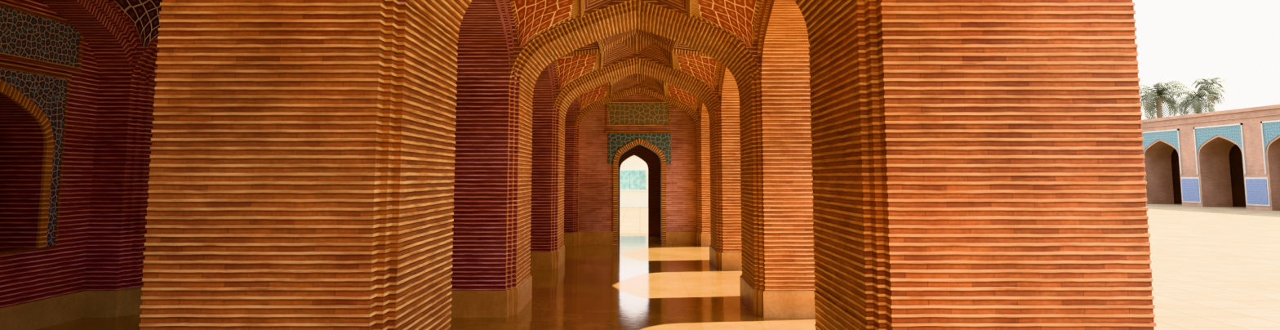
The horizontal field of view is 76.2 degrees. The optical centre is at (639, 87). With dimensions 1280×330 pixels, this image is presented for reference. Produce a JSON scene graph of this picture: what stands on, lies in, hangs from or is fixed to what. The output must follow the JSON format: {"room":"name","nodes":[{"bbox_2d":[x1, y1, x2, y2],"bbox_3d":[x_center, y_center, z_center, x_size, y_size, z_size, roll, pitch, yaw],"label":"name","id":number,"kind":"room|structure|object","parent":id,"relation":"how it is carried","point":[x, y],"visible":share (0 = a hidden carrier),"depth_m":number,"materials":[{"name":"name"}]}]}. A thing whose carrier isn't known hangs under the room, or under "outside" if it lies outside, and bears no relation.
{"room":"mosque","nodes":[
{"label":"mosque","id":0,"kind":"room"},
{"bbox_2d":[0,0,98,329],"bbox_3d":[-6.250,0.273,9.084,0.640,4.420,18.580,0,-6,0],"label":"wall","id":1,"kind":"structure","parent":0,"point":[49,73],"depth_m":8.16,"materials":[{"name":"brick"}]},
{"bbox_2d":[109,0,162,47],"bbox_3d":[-4.145,-0.946,7.637,3.000,1.570,3.350,0,-6,0],"label":"ceiling","id":2,"kind":"structure","parent":0,"point":[144,15],"depth_m":8.80,"materials":[{"name":"brick"}]},
{"bbox_2d":[399,0,405,3],"bbox_3d":[-2.055,-1.625,3.194,1.390,1.920,3.320,0,-6,0],"label":"arch","id":3,"kind":"object","parent":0,"point":[400,1],"visible":0.5,"depth_m":4.74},
{"bbox_2d":[37,233,815,329],"bbox_3d":[-1.935,2.355,7.791,9.470,0.001,28.000,0,-6,0],"label":"floor","id":4,"kind":"structure","parent":0,"point":[639,282],"depth_m":10.16,"materials":[{"name":"brown stone"}]},
{"bbox_2d":[84,81,155,317],"bbox_3d":[-5.905,0.345,9.755,0.770,4.420,1.610,0,-6,0],"label":"brick pilaster","id":5,"kind":"object","parent":4,"relation":"on","point":[116,247],"visible":0.34,"depth_m":8.93,"materials":[{"name":"brick"}]},
{"bbox_2d":[40,0,150,87],"bbox_3d":[-5.755,-1.140,7.658,0.430,1.920,3.320,0,-6,0],"label":"arch","id":6,"kind":"object","parent":5,"relation":"on","point":[112,38],"visible":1,"depth_m":8.78,"materials":[{"name":"red brick"}]},
{"bbox_2d":[130,38,159,88],"bbox_3d":[-4.145,-0.897,9.890,2.950,1.920,1.570,0,-6,0],"label":"brick arch","id":7,"kind":"object","parent":5,"relation":"on","point":[145,58],"visible":0.1,"depth_m":9.12,"materials":[{"name":"red brick"}]},
{"bbox_2d":[138,0,457,329],"bbox_3d":[-2.055,-0.139,5.291,1.430,4.420,1.610,0,-6,0],"label":"brick pier","id":8,"kind":"object","parent":4,"relation":"on","point":[302,163],"visible":0.98,"depth_m":4.47,"materials":[{"name":"brick"}]},
{"bbox_2d":[395,0,867,41],"bbox_3d":[-0.050,-1.382,5.426,2.780,1.920,1.570,0,-6,0],"label":"brick arch","id":9,"kind":"object","parent":8,"relation":"on","point":[447,15],"visible":1,"depth_m":5.63,"materials":[{"name":"orange brick"}]},
{"bbox_2d":[449,84,533,317],"bbox_3d":[-2.055,0.345,9.755,1.430,4.420,1.610,0,-6,0],"label":"brick pier","id":10,"kind":"object","parent":4,"relation":"on","point":[491,277],"visible":0.34,"depth_m":8.92,"materials":[{"name":"brick"}]},
{"bbox_2d":[455,0,519,86],"bbox_3d":[-2.055,-1.140,7.658,1.390,1.920,3.320,0,-6,0],"label":"arch","id":11,"kind":"object","parent":10,"relation":"on","point":[487,33],"visible":0.34,"depth_m":8.86,"materials":[{"name":"brick"}]},
{"bbox_2d":[509,0,761,97],"bbox_3d":[-0.050,-0.897,9.890,2.780,1.920,1.570,0,-6,0],"label":"brick arch","id":12,"kind":"object","parent":10,"relation":"on","point":[617,16],"visible":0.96,"depth_m":9.36,"materials":[{"name":"orange brick"}]},
{"bbox_2d":[529,115,564,269],"bbox_3d":[-2.055,0.830,14.219,1.430,4.420,1.610,0,-6,0],"label":"brick pier","id":13,"kind":"object","parent":4,"relation":"on","point":[547,232],"visible":0.31,"depth_m":13.40,"materials":[{"name":"brick"}]},
{"bbox_2d":[532,60,559,115],"bbox_3d":[-2.055,-0.655,12.122,1.390,1.920,3.320,0,-6,0],"label":"arch","id":14,"kind":"object","parent":13,"relation":"on","point":[544,91],"visible":0.16,"depth_m":13.39,"materials":[{"name":"brick"}]},
{"bbox_2d":[552,53,720,120],"bbox_3d":[-0.050,-0.412,14.354,2.780,1.920,1.570,0,-6,0],"label":"brick arch","id":15,"kind":"object","parent":13,"relation":"on","point":[635,63],"visible":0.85,"depth_m":13.76,"materials":[{"name":"orange brick"}]},
{"bbox_2d":[563,130,579,246],"bbox_3d":[-2.055,1.253,18.111,1.430,4.420,0.460,0,-6,0],"label":"brick pier","id":16,"kind":"object","parent":4,"relation":"on","point":[571,233],"visible":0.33,"depth_m":17.85,"materials":[{"name":"brick"}]},
{"bbox_2d":[564,97,578,131],"bbox_3d":[-2.055,-0.170,16.585,1.390,1.920,3.320,0,-6,0],"label":"arch","id":17,"kind":"object","parent":16,"relation":"on","point":[571,113],"visible":0.12,"depth_m":17.89,"materials":[{"name":"brick"}]},
{"bbox_2d":[574,83,701,131],"bbox_3d":[-0.050,0.011,18.246,2.780,1.920,0.420,0,-6,0],"label":"brick arch","id":18,"kind":"object","parent":16,"relation":"on","point":[637,88],"visible":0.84,"depth_m":18.12,"materials":[{"name":"orange brick"}]},
{"bbox_2d":[696,130,711,246],"bbox_3d":[2.005,1.253,18.111,1.530,4.420,0.460,0,-6,0],"label":"brick pier","id":19,"kind":"object","parent":4,"relation":"on","point":[703,162],"visible":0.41,"depth_m":17.85,"materials":[{"name":"brick"}]},
{"bbox_2d":[696,97,709,131],"bbox_3d":[2.005,-0.170,16.585,1.490,1.920,3.320,0,-6,0],"label":"arch","id":20,"kind":"object","parent":19,"relation":"on","point":[703,112],"visible":0.19,"depth_m":17.90,"materials":[{"name":"brick"}]},
{"bbox_2d":[709,115,742,269],"bbox_3d":[2.005,0.830,14.219,1.530,4.420,1.610,0,-6,0],"label":"brick pier","id":21,"kind":"object","parent":4,"relation":"on","point":[725,247],"visible":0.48,"depth_m":13.40,"materials":[{"name":"brick"}]},
{"bbox_2d":[715,61,739,115],"bbox_3d":[2.005,-0.655,12.122,1.490,1.920,3.320,0,-6,0],"label":"arch","id":22,"kind":"object","parent":21,"relation":"on","point":[728,91],"visible":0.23,"depth_m":13.39,"materials":[{"name":"brick"}]},
{"bbox_2d":[739,84,815,317],"bbox_3d":[2.005,0.345,9.755,1.530,4.420,1.610,0,-6,0],"label":"brick pier","id":23,"kind":"object","parent":4,"relation":"on","point":[776,280],"visible":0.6,"depth_m":8.92,"materials":[{"name":"brick"}]},
{"bbox_2d":[751,0,810,87],"bbox_3d":[2.005,-1.140,7.658,1.490,1.920,3.320,0,-6,0],"label":"arch","id":24,"kind":"object","parent":23,"relation":"on","point":[780,33],"visible":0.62,"depth_m":8.85,"materials":[{"name":"brick"}]},
{"bbox_2d":[509,0,760,48],"bbox_3d":[-0.050,-0.946,7.637,2.830,1.570,3.350,0,-6,0],"label":"ceiling","id":25,"kind":"structure","parent":0,"point":[532,18],"depth_m":8.87,"materials":[{"name":"brick"}]},
{"bbox_2d":[554,28,719,89],"bbox_3d":[-0.050,-0.461,12.101,2.830,1.570,3.350,0,-6,0],"label":"ceiling","id":26,"kind":"structure","parent":0,"point":[585,60],"depth_m":13.19,"materials":[{"name":"brick"}]},
{"bbox_2d":[577,72,697,111],"bbox_3d":[-0.050,0.024,16.564,2.830,1.570,3.350,0,-6,0],"label":"ceiling","id":27,"kind":"structure","parent":0,"point":[605,90],"depth_m":17.80,"materials":[{"name":"brick"}]},
{"bbox_2d":[578,93,697,244],"bbox_3d":[-0.010,1.323,18.749,2.900,4.420,0.935,0,-6,0],"label":"wall","id":28,"kind":"structure","parent":0,"point":[618,126],"depth_m":18.28,"materials":[{"name":"brick"}]},
{"bbox_2d":[618,144,660,236],"bbox_3d":[-0.050,2.104,20.065,3.100,3.150,1.850,0,-6,0],"label":"wall","id":29,"kind":"structure","parent":0,"point":[649,157],"depth_m":20.47,"materials":[{"name":"brick"}]},
{"bbox_2d":[857,0,863,3],"bbox_3d":[2.005,-1.625,3.194,1.490,1.920,3.320,0,-6,0],"label":"arch","id":30,"kind":"object","parent":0,"point":[858,1],"visible":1,"depth_m":4.74,"materials":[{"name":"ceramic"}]},
{"bbox_2d":[808,0,1156,329],"bbox_3d":[2.005,-0.139,5.291,1.530,4.420,1.610,0,-6,0],"label":"brick pier","id":31,"kind":"object","parent":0,"point":[977,164],"visible":0.98,"depth_m":4.47,"materials":[{"name":"brick"}]},
{"label":"outside","id":32,"kind":"structure","parent":0,"visible":0},
{"bbox_2d":[620,203,1279,329],"bbox_3d":[2.500,4.735,29.662,85.000,0.001,120.000,0,-6,0],"label":"ground","id":33,"kind":"structure","parent":32,"point":[1213,268],"depth_m":13.94,"materials":[{"name":"beige stone"}]},
{"bbox_2d":[620,155,648,207],"bbox_3d":[-0.250,4.540,39.943,16.500,2.600,0.600,0,-6,0],"label":"wall","id":34,"kind":"structure","parent":33,"relation":"on","point":[633,171],"depth_m":39.69,"materials":[{"name":"beige paint"}]},
{"bbox_2d":[1138,80,1187,119],"bbox_3d":[38.224,3.743,59.931,3.973,8.502,3.698,0,-6,0],"label":"palm tree","id":35,"kind":"object","parent":33,"relation":"on","point":[1159,94],"visible":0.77,"depth_m":59.89,"materials":[{"name":"green plant"}]},
{"bbox_2d":[1168,84,1229,115],"bbox_3d":[39.139,3.712,56.933,3.582,7.916,3.635,0,-6,0],"label":"palm tree","id":36,"kind":"object","parent":33,"relation":"on","point":[1197,102],"visible":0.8,"depth_m":56.84,"materials":[{"name":"green plant"}]},
{"bbox_2d":[1191,76,1227,111],"bbox_3d":[41.676,3.566,59.518,2.179,8.766,2.083,0,-6,0],"label":"palm tree","id":37,"kind":"object","parent":33,"relation":"on","point":[1208,81],"visible":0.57,"depth_m":59.70,"materials":[{"name":"green plant"}]},
{"bbox_2d":[1140,104,1279,210],"bbox_3d":[30.790,2.755,32.910,5.820,4.630,54.880,0,-6,0],"label":"arcade","id":38,"kind":"object","parent":33,"relation":"on","point":[1231,157],"visible":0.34,"depth_m":40.78,"materials":[{"name":"brick"}]}
]}

